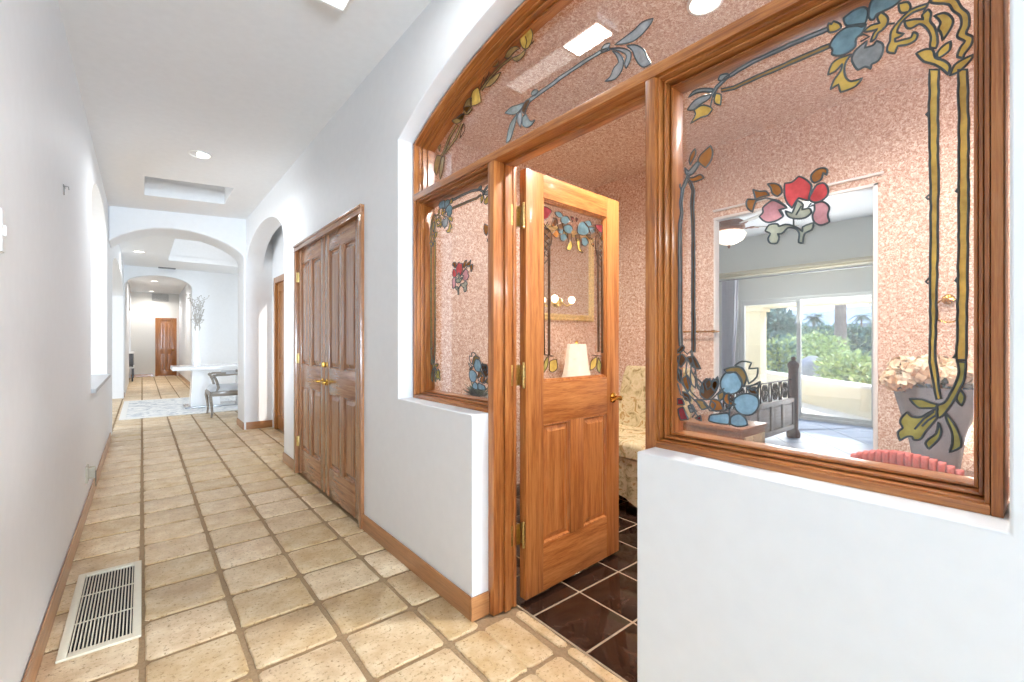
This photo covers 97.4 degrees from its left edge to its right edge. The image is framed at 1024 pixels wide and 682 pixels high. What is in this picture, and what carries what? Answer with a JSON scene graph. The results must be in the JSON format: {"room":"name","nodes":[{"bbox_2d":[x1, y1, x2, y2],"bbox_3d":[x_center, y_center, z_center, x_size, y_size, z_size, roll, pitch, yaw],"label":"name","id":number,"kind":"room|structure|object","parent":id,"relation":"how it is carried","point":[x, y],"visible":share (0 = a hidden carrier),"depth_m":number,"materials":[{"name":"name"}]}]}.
{"room":"home hallway","nodes":[
{"label":"home hallway","id":0,"kind":"room"},
{"bbox_2d":[0,0,90,681],"bbox_3d":[0.179,-0.265,-0.863,0.200,3.030,11.240,0,0,-39],"label":"wall","id":1,"kind":"structure","parent":0,"point":[45,135],"depth_m":1.78,"materials":[{"name":"white paint"}]},
{"bbox_2d":[0,208,6,252],"bbox_3d":[-1.438,-0.314,1.272,0.014,0.120,0.045,0,0,-39],"label":"wall plate","id":2,"kind":"object","parent":1,"relation":"attached to","point":[3,228],"visible":1,"depth_m":1.26,"materials":[{"name":"white plastic"}]},
{"bbox_2d":[22,432,110,681],"bbox_3d":[-0.602,1.170,0.256,0.014,0.100,13.760,0,0,-39],"label":"baseboard","id":3,"kind":"structure","parent":1,"relation":"attached to","point":[31,672],"depth_m":2.08,"materials":[{"name":"brown wood"}]},
{"bbox_2d":[85,464,95,485],"bbox_3d":[-3.031,0.961,3.243,0.056,0.150,0.100,0,0,-39],"label":"inlet","id":4,"kind":"object","parent":1,"relation":"attached to","point":[90,472],"visible":1,"depth_m":3.21,"materials":[{"name":"beige plastic"}]},
{"bbox_2d":[91,374,110,393],"bbox_3d":[-4.054,0.388,4.292,0.250,0.035,2.140,0,0,-39],"label":"window sill","id":5,"kind":"structure","parent":1,"relation":"attached to","point":[97,381],"depth_m":4.33,"materials":[{"name":"white paint"}]},
{"bbox_2d":[91,138,106,484],"bbox_3d":[-4.058,-0.265,4.289,0.200,3.030,2.100,0,0,-39],"label":"wall","id":6,"kind":"structure","parent":0,"point":[98,196],"depth_m":4.46,"materials":[{"name":"white paint"}]},
{"bbox_2d":[91,202,130,438],"bbox_3d":[-8.995,-0.265,10.302,0.210,3.030,13.460,0,0,-39],"label":"wall","id":7,"kind":"structure","parent":0,"point":[107,266],"depth_m":5.73,"materials":[{"name":"white paint"}]},
{"bbox_2d":[131,292,178,376],"bbox_3d":[-13.635,-0.270,15.167,4.200,3.020,0.150,0,0,-39],"label":"wall","id":8,"kind":"structure","parent":0,"point":[144,311],"depth_m":15.78,"materials":[{"name":"white paint"}]},
{"bbox_2d":[131,374,152,376],"bbox_3d":[-12.888,1.170,15.675,0.600,0.100,0.014,0,0,-39],"label":"baseboard","id":9,"kind":"structure","parent":8,"relation":"attached to","point":[135,375],"depth_m":15.70,"materials":[{"name":"brown wood"}]},
{"bbox_2d":[152,294,168,301],"bbox_3d":[-12.496,-1.573,15.990,0.462,0.260,0.025,0,0,-39],"label":"air vent","id":10,"kind":"object","parent":8,"relation":"in","point":[152,294],"visible":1,"depth_m":16.01,"materials":[{"name":"white metal"}]},
{"bbox_2d":[155,318,176,375],"bbox_3d":[-12.392,0.180,16.126,0.620,2.080,0.128,0,0,-39],"label":"door","id":11,"kind":"structure","parent":8,"relation":"in","point":[165,328],"depth_m":16.12,"materials":[{"name":"brown wood"}]},
{"bbox_2d":[128,276,186,293],"bbox_3d":[-11.544,-1.780,12.465,4.600,0.100,7.080,0,0,-39],"label":"ceiling","id":12,"kind":"structure","parent":0,"point":[165,285],"depth_m":13.78,"materials":[{"name":"paint"}]},
{"bbox_2d":[119,236,237,273],"bbox_3d":[-5.487,-1.770,6.752,10.500,0.120,9.000,0,0,-39],"label":"ceiling","id":13,"kind":"structure","parent":0,"point":[157,249],"depth_m":9.44,"materials":[{"name":"paint"}]},
{"bbox_2d":[170,239,235,260],"bbox_3d":[-5.905,-2.252,8.835,1.360,0.855,2.650,0,0,-39],"label":"window","id":14,"kind":"structure","parent":13,"relation":"attached to","point":[180,247],"depth_m":9.74,"materials":[{"name":"glass"}]},
{"bbox_2d":[124,265,237,391],"bbox_3d":[-9.148,-0.290,9.709,8.200,3.080,0.220,0,0,-39],"label":"wall","id":15,"kind":"structure","parent":0,"point":[218,333],"depth_m":11.05,"materials":[{"name":"white paint"}]},
{"bbox_2d":[179,284,190,381],"bbox_3d":[-9.874,-0.270,13.773,0.160,3.020,6.980,0,0,-39],"label":"wall","id":16,"kind":"structure","parent":0,"point":[184,303],"depth_m":13.93,"materials":[{"name":"white paint"}]},
{"bbox_2d":[179,373,189,385],"bbox_3d":[-9.910,1.170,13.679,0.014,0.100,6.880,0,0,-39],"label":"baseboard","id":17,"kind":"structure","parent":16,"relation":"attached to","point":[180,375],"depth_m":13.81,"materials":[{"name":"brown wood"}]},
{"bbox_2d":[108,206,271,429],"bbox_3d":[-3.628,-0.290,6.688,3.510,3.080,0.540,0,0,-39],"label":"wall","id":18,"kind":"structure","parent":0,"point":[226,234],"depth_m":6.29,"materials":[{"name":"white paint"}]},
{"bbox_2d":[246,420,272,429],"bbox_3d":[-3.576,1.170,6.372,0.330,0.100,0.014,0,0,-39],"label":"baseboard","id":19,"kind":"structure","parent":18,"relation":"attached to","point":[267,423],"depth_m":6.37,"materials":[{"name":"brown wood"}]},
{"bbox_2d":[58,0,431,218],"bbox_3d":[0.016,-1.727,0.634,1.850,0.227,13.960,0,0,-39],"label":"ceiling","id":20,"kind":"structure","parent":0,"point":[249,85],"depth_m":2.89,"materials":[{"name":"paint"}]},
{"bbox_2d":[145,176,226,191],"bbox_3d":[-3.584,-2.058,4.989,0.860,0.445,0.840,0,0,-39],"label":"window","id":21,"kind":"structure","parent":20,"relation":"attached to","point":[204,186],"depth_m":5.33,"materials":[{"name":"glass"}]},
{"bbox_2d":[186,150,211,158],"bbox_3d":[-2.774,-1.672,3.995,0.192,0.029,0.192,0,0,-39],"label":"recessed light","id":22,"kind":"object","parent":20,"relation":"in","point":[201,154],"visible":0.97,"depth_m":4.00,"materials":[{"name":"white ceramic"}]},
{"bbox_2d":[316,0,353,13],"bbox_3d":[-0.657,-1.685,1.913,0.175,0.060,0.790,0,0,-39],"label":"ceiling light","id":23,"kind":"object","parent":20,"relation":"attached to","point":[343,6],"visible":1,"depth_m":2.21,"materials":[{"name":"white ceramic"}]},
{"bbox_2d":[324,0,347,8],"bbox_3d":[-0.741,-1.667,2.015,0.135,0.012,0.485,0,0,-39],"label":"diffuser","id":24,"kind":"object","parent":23,"relation":"attached to","point":[335,4],"depth_m":2.21,"materials":[{"name":"white plastic"}]},
{"bbox_2d":[272,225,283,427],"bbox_3d":[-2.518,-0.270,5.373,0.265,3.020,2.900,0,0,-39],"label":"wall","id":25,"kind":"structure","parent":0,"point":[278,236],"depth_m":6.35,"materials":[{"name":"white paint"}]},
{"bbox_2d":[274,274,283,431],"bbox_3d":[-2.957,0.160,5.893,0.127,2.120,1.260,0,0,-39],"label":"door","id":26,"kind":"structure","parent":25,"relation":"in","point":[278,281],"depth_m":6.25,"materials":[{"name":"brown wood"}]},
{"bbox_2d":[35,375,872,681],"bbox_3d":[-3.540,1.269,6.605,13.320,0.102,27.700,0,0,-39],"label":"floor","id":27,"kind":"structure","parent":0,"point":[502,652],"depth_m":2.23,"materials":[{"name":"tile"}]},
{"bbox_2d":[55,560,141,663],"bbox_3d":[-1.891,1.214,2.099,0.252,0.011,0.825,0,0,-39],"label":"floor vent","id":28,"kind":"object","parent":27,"relation":"in","point":[105,609],"visible":1,"depth_m":2.03,"materials":[{"name":"beige metal"}]},
{"bbox_2d":[129,351,133,380],"bbox_3d":[-12.463,0.770,14.512,0.420,0.900,1.850,0,0,-39],"label":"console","id":29,"kind":"object","parent":27,"relation":"on","point":[131,353],"visible":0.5,"depth_m":13.93,"materials":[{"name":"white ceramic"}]},
{"bbox_2d":[119,395,237,419],"bbox_3d":[-5.913,1.213,8.978,2.830,0.012,2.820,0,0,-39],"label":"rug","id":30,"kind":"object","parent":27,"relation":"on","point":[138,409],"visible":0.48,"depth_m":8.19,"materials":[{"name":"white fabric"}]},
{"bbox_2d":[170,364,237,408],"bbox_3d":[-5.496,0.829,8.861,1.934,0.758,0.830,0,0,-39],"label":"pedestal table","id":31,"kind":"object","parent":30,"relation":"on","point":[199,379],"visible":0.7,"depth_m":8.36,"materials":[{"name":"white paint"}]},
{"bbox_2d":[194,326,200,365],"bbox_3d":[-5.873,0.076,8.402,0.120,0.749,0.120,0,0,-39],"label":"vase","id":32,"kind":"object","parent":31,"relation":"on","point":[197,354],"visible":0.98,"depth_m":8.38,"materials":[{"name":"white ceramic"}]},
{"bbox_2d":[186,294,198,330],"bbox_3d":[-5.897,-0.531,8.355,0.141,0.709,0.242,0,0,9],"label":"branch","id":33,"kind":"object","parent":32,"relation":"in","point":[186,294],"visible":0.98,"depth_m":8.35,"materials":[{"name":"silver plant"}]},
{"bbox_2d":[189,296,199,325],"bbox_3d":[-5.871,-0.516,8.343,0.196,0.677,0.170,0,0,-39],"label":"branch","id":34,"kind":"object","parent":32,"relation":"in","point":[193,305],"visible":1,"depth_m":8.33,"materials":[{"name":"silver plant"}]},
{"bbox_2d":[195,297,203,328],"bbox_3d":[-5.806,-0.500,8.368,0.147,0.647,0.155,0,0,-39],"label":"branch","id":35,"kind":"object","parent":32,"relation":"in","point":[197,297],"visible":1,"depth_m":8.37,"materials":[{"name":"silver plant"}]},
{"bbox_2d":[196,295,208,330],"bbox_3d":[-5.826,-0.531,8.436,0.158,0.709,0.226,0,0,7],"label":"branch","id":36,"kind":"object","parent":32,"relation":"in","point":[200,295],"visible":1,"depth_m":8.43,"materials":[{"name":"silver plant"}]},
{"bbox_2d":[205,370,237,417],"bbox_3d":[-4.764,0.682,7.683,0.753,1.085,0.660,0,0,-39],"label":"armchair","id":37,"kind":"object","parent":27,"relation":"on","point":[217,389],"visible":0.59,"depth_m":7.39,"materials":[{"name":"grey wood"}]},
{"bbox_2d":[619,365,694,506],"bbox_3d":[0.956,0.713,3.517,0.716,1.015,0.656,0,0,-39],"label":"slipper chair","id":38,"kind":"object","parent":27,"relation":"on","point":[632,405],"visible":0.27,"depth_m":3.52,"materials":[{"name":"fabric"}]},
{"bbox_2d":[619,424,644,460],"bbox_3d":[0.894,0.760,3.466,0.556,0.120,0.652,0,0,-39],"label":"seat cushion","id":39,"kind":"object","parent":38,"relation":"on","point":[631,436],"depth_m":3.20,"materials":[{"name":"fabric"}]},
{"bbox_2d":[683,415,766,442],"bbox_3d":[1.483,0.880,3.177,0.384,0.640,0.454,0,0,-39],"label":"hamper","id":40,"kind":"object","parent":27,"relation":"on","point":[755,431],"visible":0.11,"depth_m":3.04,"materials":[{"name":"brown wood"}]},
{"bbox_2d":[719,356,800,437],"bbox_3d":[2.138,0.645,5.888,2.305,1.150,2.200,0,0,-39],"label":"bed","id":41,"kind":"object","parent":27,"relation":"on","point":[781,415],"visible":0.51,"depth_m":5.47,"materials":[{"name":"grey wood"}]},
{"bbox_2d":[850,449,964,475],"bbox_3d":[1.798,0.844,2.030,0.445,0.752,0.369,0,0,-39],"label":"chair","id":42,"kind":"object","parent":27,"relation":"on","point":[901,458],"visible":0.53,"depth_m":1.88,"materials":[{"name":"red fabric"}]},
{"bbox_2d":[964,470,1009,500],"bbox_3d":[2.430,0.960,2.075,0.569,0.520,1.259,0,0,-39],"label":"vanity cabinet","id":43,"kind":"object","parent":27,"relation":"on","point":[967,473],"visible":0.02,"depth_m":2.38,"materials":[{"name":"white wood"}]},
{"bbox_2d":[894,383,973,468],"bbox_3d":[2.212,0.465,2.348,0.356,0.470,0.356,0,0,-39],"label":"flower vase","id":44,"kind":"object","parent":43,"relation":"on","point":[963,417],"visible":0.55,"depth_m":2.25,"materials":[{"name":"grey ceramic"}]},
{"bbox_2d":[877,367,917,391],"bbox_3d":[2.063,0.333,2.370,0.264,0.407,0.168,0,0,-23],"label":"hydrangea","id":45,"kind":"object","parent":44,"relation":"in","point":[895,380],"visible":0.92,"depth_m":2.32,"materials":[{"name":"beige plant"}]},
{"bbox_2d":[886,355,917,386],"bbox_3d":[2.114,0.304,2.411,0.168,0.465,0.182,0,0,-15],"label":"hydrangea","id":46,"kind":"object","parent":44,"relation":"in","point":[901,361],"visible":0.41,"depth_m":2.40,"materials":[{"name":"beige plant"}]},
{"bbox_2d":[902,359,942,387],"bbox_3d":[2.102,0.311,2.309,0.158,0.450,0.190,0,0,32],"label":"hydrangea","id":47,"kind":"object","parent":44,"relation":"in","point":[919,369],"visible":0.68,"depth_m":2.26,"materials":[{"name":"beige plant"}]},
{"bbox_2d":[915,354,949,384],"bbox_3d":[2.211,0.297,2.376,0.158,0.476,0.166,0,0,-39],"label":"hydrangea","id":48,"kind":"object","parent":44,"relation":"in","point":[941,360],"visible":0.3,"depth_m":2.33,"materials":[{"name":"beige plant"}]},
{"bbox_2d":[929,364,956,388],"bbox_3d":[2.184,0.324,2.268,0.166,0.423,0.146,0,0,-39],"label":"hydrangea","id":49,"kind":"object","parent":44,"relation":"in","point":[947,378],"visible":0.52,"depth_m":2.23,"materials":[{"name":"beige plant"}]},
{"bbox_2d":[945,361,973,388],"bbox_3d":[2.274,0.313,2.293,0.158,0.445,0.171,0,0,-39],"label":"hydrangea","id":50,"kind":"object","parent":44,"relation":"in","point":[970,368],"visible":0.28,"depth_m":2.24,"materials":[{"name":"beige plant"}]},
{"bbox_2d":[962,362,973,388],"bbox_3d":[2.341,0.320,2.332,0.185,0.432,0.196,0,0,-39],"label":"hydrangea","id":51,"kind":"object","parent":44,"relation":"in","point":[970,384],"visible":0.03,"depth_m":2.32,"materials":[{"name":"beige plant"}]},
{"bbox_3d":[-0.187,0.805,2.550,0.310,0.830,0.310,0,0,-39],"label":"plant stand","id":52,"kind":"object","parent":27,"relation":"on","visible":0},
{"bbox_2d":[463,382,487,397],"bbox_3d":[-0.192,0.308,2.550,0.212,0.163,0.203,0,0,-6],"label":"potted plant","id":53,"kind":"object","parent":52,"relation":"on","point":[479,393],"visible":0.3,"depth_m":2.52,"materials":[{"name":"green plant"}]},
{"bbox_3d":[0.540,0.853,3.923,0.640,0.735,0.420,0,0,-39],"label":"side table","id":54,"kind":"object","parent":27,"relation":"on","visible":0},
{"bbox_2d":[562,341,590,376],"bbox_3d":[0.559,0.238,3.900,0.270,0.495,0.243,0,0,-39],"label":"table lamp","id":55,"kind":"object","parent":54,"relation":"on","point":[576,359],"visible":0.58,"depth_m":3.82,"materials":[{"name":"beige fabric"}]},
{"bbox_2d":[435,138,594,484],"bbox_3d":[0.008,-0.185,3.891,2.285,2.810,0.100,0,0,-39],"label":"wall","id":56,"kind":"structure","parent":0,"point":[461,319],"depth_m":3.56,"materials":[{"name":"paper"}]},
{"bbox_2d":[544,224,593,321],"bbox_3d":[0.451,-0.631,4.168,0.919,0.858,0.030,0,0,-39],"label":"wall mirror","id":57,"kind":"object","parent":56,"relation":"attached to","point":[571,272],"visible":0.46,"depth_m":4.26,"materials":[{"name":"clear glass"}]},
{"bbox_2d":[551,295,574,306],"bbox_3d":[0.452,-0.371,4.104,0.284,0.101,0.111,0,0,-39],"label":"wall sconce","id":58,"kind":"object","parent":57,"relation":"attached to","point":[558,301],"visible":1,"depth_m":4.11,"materials":[{"name":"white glass"}]},
{"bbox_2d":[246,0,1023,681],"bbox_3d":[0.694,-0.275,1.089,0.215,3.050,13.600,0,0,-39],"label":"wall","id":59,"kind":"structure","parent":0,"point":[745,573],"depth_m":1.18,"materials":[{"name":"white paint"}]},
{"bbox_2d":[237,418,243,429],"bbox_3d":[-3.903,1.170,6.462,0.012,0.100,0.540,0,0,-39],"label":"baseboard","id":60,"kind":"structure","parent":59,"relation":"attached to","point":[240,423],"depth_m":6.41,"materials":[{"name":"brown wood"}]},
{"bbox_2d":[283,452,293,470],"bbox_3d":[-2.185,1.170,4.411,0.012,0.100,0.470,0,0,-39],"label":"baseboard","id":61,"kind":"structure","parent":59,"relation":"attached to","point":[287,459],"depth_m":4.41,"materials":[{"name":"brown wood"}]},
{"bbox_2d":[296,237,325,492],"bbox_3d":[-1.742,0.182,3.873,0.096,2.035,0.838,0,0,-39],"label":"door","id":62,"kind":"structure","parent":59,"relation":"in","point":[310,277],"depth_m":3.84,"materials":[{"name":"brown wood"}]},
{"bbox_2d":[293,204,363,528],"bbox_3d":[-1.494,0.161,3.591,0.068,2.118,1.685,0,0,-39],"label":"trim","id":63,"kind":"structure","parent":59,"relation":"attached to","point":[356,212],"depth_m":2.96,"materials":[{"name":"brown wood"}]},
{"bbox_2d":[320,218,357,519],"bbox_3d":[-1.242,0.182,3.265,0.096,2.035,0.785,0,0,-39],"label":"door","id":64,"kind":"structure","parent":59,"relation":"in","point":[341,246],"depth_m":3.26,"materials":[{"name":"brown wood"}]},
{"bbox_2d":[362,514,470,619],"bbox_3d":[-0.576,1.170,2.455,0.012,0.100,1.245,0,0,-39],"label":"baseboard","id":65,"kind":"structure","parent":59,"relation":"attached to","point":[460,600],"depth_m":2.31,"materials":[{"name":"brown wood"}]},
{"bbox_2d":[416,165,487,407],"bbox_3d":[-0.287,-0.253,2.352,0.106,1.114,0.700,0,0,-39],"label":"window","id":66,"kind":"structure","parent":59,"relation":"in","point":[426,218],"depth_m":2.57,"materials":[{"name":"brown wood"}]},
{"bbox_2d":[470,591,488,621],"bbox_3d":[-0.143,1.170,1.993,0.095,0.100,0.013,0,0,-39],"label":"baseboard","id":67,"kind":"structure","parent":59,"relation":"attached to","point":[479,604],"depth_m":1.99,"materials":[{"name":"brown wood"}]},
{"bbox_2d":[419,0,653,191],"bbox_3d":[0.217,-1.115,1.752,0.089,0.538,2.271,0,0,-39],"label":"window","id":68,"kind":"structure","parent":59,"relation":"in","point":[520,34],"depth_m":2.04,"materials":[{"name":"brown wood"}]},
{"bbox_2d":[511,168,622,599],"bbox_3d":[0.322,0.196,2.307,0.170,2.004,0.811,0,0,42],"label":"door","id":69,"kind":"structure","parent":59,"relation":"in","point":[569,523],"depth_m":2.26,"materials":[{"name":"brown wood"}]},
{"bbox_2d":[413,0,1008,615],"bbox_3d":[0.210,-0.090,1.746,0.132,2.620,2.303,0,0,-39],"label":"trim","id":70,"kind":"structure","parent":59,"relation":"attached to","point":[638,91],"depth_m":1.55,"materials":[{"name":"brown wood"}]},
{"bbox_2d":[657,0,990,503],"bbox_3d":[0.708,-0.253,1.141,0.106,1.114,0.700,0,0,-39],"label":"window","id":71,"kind":"structure","parent":59,"relation":"in","point":[810,19],"depth_m":1.07,"materials":[{"name":"brown wood"}]},
{"bbox_2d":[444,0,1009,187],"bbox_3d":[1.265,-1.590,2.367,2.280,0.100,3.850,0,0,-39],"label":"ceiling","id":72,"kind":"structure","parent":0,"point":[613,151],"depth_m":2.65,"materials":[{"name":"paint"}]},
{"bbox_2d":[686,0,723,15],"bbox_3d":[0.874,-1.546,2.038,0.159,0.029,0.159,0,0,-39],"label":"recessed light","id":73,"kind":"object","parent":72,"relation":"in","point":[702,7],"visible":1,"depth_m":2.06,"materials":[{"name":"white ceramic"}]},
{"bbox_2d":[719,216,872,388],"bbox_3d":[5.312,-0.430,6.309,0.160,3.300,9.000,0,0,-39],"label":"wall","id":74,"kind":"structure","parent":0,"point":[852,238],"depth_m":7.11,"materials":[{"name":"paint"}]},
{"bbox_2d":[719,256,872,278],"bbox_3d":[4.741,-1.166,6.752,0.160,0.080,3.409,0,0,-39],"label":"trim","id":75,"kind":"structure","parent":74,"relation":"attached to","point":[867,259],"depth_m":6.99,"materials":[{"name":"beige wood"}]},
{"bbox_2d":[719,264,872,281],"bbox_3d":[4.721,-1.080,6.736,0.212,0.051,3.309,0,0,-39],"label":"curtain rod","id":76,"kind":"object","parent":74,"relation":"attached to","point":[871,264],"visible":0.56,"depth_m":6.93,"materials":[{"name":"grey metal"}]},
{"bbox_2d":[722,280,737,374],"bbox_3d":[3.759,0.057,7.761,0.075,2.226,0.273,0,0,-39],"label":"curtain","id":77,"kind":"object","parent":76,"relation":"hanging from","point":[729,288],"visible":0.73,"depth_m":7.76,"materials":[{"name":"grey fabric"}]},
{"bbox_2d":[739,291,872,427],"bbox_3d":[4.896,0.255,6.815,0.120,1.951,2.809,0,0,-39],"label":"window","id":78,"kind":"structure","parent":74,"relation":"in","point":[860,295],"depth_m":7.14,"materials":[{"name":"metal"}]},
{"bbox_2d":[595,47,1009,476],"bbox_3d":[2.064,-0.185,3.024,0.030,2.810,3.850,0,0,-39],"label":"wall","id":79,"kind":"structure","parent":0,"point":[886,130],"depth_m":2.79,"materials":[{"name":"paint"}]},
{"bbox_2d":[683,330,719,332],"bbox_3d":[1.493,-0.083,3.652,0.091,0.028,0.365,0,0,-39],"label":"towel bar","id":80,"kind":"object","parent":79,"relation":"attached to","point":[712,331],"visible":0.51,"depth_m":3.57,"materials":[{"name":"gold metal"}]},
{"bbox_2d":[713,171,883,449],"bbox_3d":[1.952,0.090,3.169,0.082,2.261,1.058,0,0,-39],"label":"trim","id":81,"kind":"structure","parent":79,"relation":"attached to","point":[874,186],"depth_m":2.83,"materials":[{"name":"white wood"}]},
{"bbox_2d":[938,294,955,322],"bbox_3d":[2.439,-0.188,2.516,0.034,0.164,0.129,0,0,-39],"label":"towel ring","id":82,"kind":"object","parent":79,"relation":"attached to","point":[948,299],"visible":0.61,"depth_m":2.51,"materials":[{"name":"gold metal"}]},
{"bbox_2d":[739,190,872,237],"bbox_3d":[3.597,-2.033,4.899,4.680,0.495,9.400,0,0,-39],"label":"ceiling","id":83,"kind":"structure","parent":0,"point":[856,205],"depth_m":6.33,"materials":[{"name":"paint"}]},
{"bbox_2d":[719,214,798,247],"bbox_3d":[2.323,-1.511,4.917,1.330,0.992,1.315,0,0,-39],"label":"ceiling fan","id":84,"kind":"object","parent":83,"relation":"hanging from","point":[731,232],"visible":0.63,"depth_m":4.77,"materials":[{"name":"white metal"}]},
{"label":"outside","id":85,"kind":"structure","parent":0,"visible":0},
{"bbox_3d":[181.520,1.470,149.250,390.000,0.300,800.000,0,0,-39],"label":"ground","id":86,"kind":"structure","parent":85,"visible":0},
{"bbox_2d":[802,313,829,326],"bbox_3d":[28.244,-0.731,42.047,2.576,4.002,2.466,0,0,-39],"label":"palm tree","id":87,"kind":"object","parent":86,"relation":"on","point":[813,320],"visible":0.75,"depth_m":41.96,"materials":[{"name":"green plant"}]},
{"bbox_2d":[848,313,870,326],"bbox_3d":[46.528,-1.288,59.912,2.840,5.116,3.217,0,0,-39],"label":"palm tree","id":88,"kind":"object","parent":86,"relation":"on","point":[864,318],"visible":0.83,"depth_m":59.79,"materials":[{"name":"green plant"}]},
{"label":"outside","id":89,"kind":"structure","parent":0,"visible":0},
{"bbox_2d":[773,306,870,343],"bbox_3d":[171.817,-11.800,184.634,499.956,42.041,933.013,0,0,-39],"label":"sky","id":90,"kind":"structure","parent":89,"point":[851,311],"depth_m":347.76,"materials":[{"name":"white"}]},
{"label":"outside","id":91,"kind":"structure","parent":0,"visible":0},
{"bbox_2d":[766,366,870,419],"bbox_3d":[14.793,1.295,19.931,31.830,0.090,40.000,0,0,-39],"label":"patio","id":92,"kind":"structure","parent":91,"point":[806,408],"depth_m":7.98,"materials":[{"name":"concrete"}]},
{"bbox_2d":[746,308,769,394],"bbox_3d":[4.890,0.289,9.168,0.400,1.922,0.538,0,0,-39],"label":"patio column","id":93,"kind":"structure","parent":92,"relation":"on","point":[755,317],"depth_m":9.00,"materials":[{"name":"beige paint"}]},
{"bbox_2d":[746,299,870,308],"bbox_3d":[5.700,-0.832,8.183,0.600,0.320,7.400,0,0,-39],"label":"roof","id":94,"kind":"structure","parent":93,"relation":"on","point":[860,301],"depth_m":8.18,"materials":[{"name":"beige paint"}]},
{"bbox_2d":[766,332,805,372],"bbox_3d":[7.460,0.502,12.509,1.275,1.543,1.356,0,0,-39],"label":"shrub","id":95,"kind":"object","parent":92,"relation":"on","point":[779,352],"visible":0.66,"depth_m":12.27,"materials":[{"name":"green plant"}]},
{"bbox_2d":[766,308,809,348],"bbox_3d":[11.712,-0.240,20.031,2.664,3.029,2.648,0,0,-39],"label":"tree","id":96,"kind":"object","parent":92,"relation":"on","point":[778,321],"visible":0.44,"depth_m":19.29,"materials":[{"name":"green plant"}]},
{"bbox_2d":[802,356,826,376],"bbox_3d":[7.543,0.718,11.308,0.816,0.748,0.686,0,0,-39],"label":"boulder","id":97,"kind":"object","parent":92,"relation":"on","point":[807,363],"visible":0.28,"depth_m":11.05,"materials":[{"name":"grey stone"}]},
{"bbox_2d":[766,370,870,418],"bbox_3d":[6.014,0.995,8.154,0.280,0.550,8.292,0,0,6],"label":"wall","id":98,"kind":"structure","parent":92,"relation":"on","point":[854,398],"depth_m":8.25,"materials":[{"name":"beige paint"}]},
{"bbox_2d":[784,328,857,366],"bbox_3d":[9.899,0.412,14.650,2.207,1.731,2.267,0,0,-39],"label":"shrub","id":99,"kind":"object","parent":92,"relation":"on","point":[830,344],"visible":0.48,"depth_m":14.24,"materials":[{"name":"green plant"}]},
{"bbox_2d":[793,303,870,352],"bbox_3d":[12.263,-0.921,16.733,3.006,4.382,3.095,0,0,-39],"label":"palm tree","id":100,"kind":"object","parent":92,"relation":"on","point":[840,317],"visible":0.05,"depth_m":16.67,"materials":[{"name":"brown plant"}]},
{"bbox_2d":[802,321,870,361],"bbox_3d":[18.101,0.161,23.997,6.602,2.571,1.136,0,0,0],"label":"hedge","id":101,"kind":"object","parent":92,"relation":"on","point":[861,335],"visible":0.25,"depth_m":23.73,"materials":[{"name":"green plant"}]},
{"bbox_2d":[811,348,870,383],"bbox_3d":[7.445,0.706,9.820,1.658,1.171,1.679,0,0,-39],"label":"shrub","id":102,"kind":"object","parent":92,"relation":"on","point":[847,366],"visible":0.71,"depth_m":9.64,"materials":[{"name":"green plant"}]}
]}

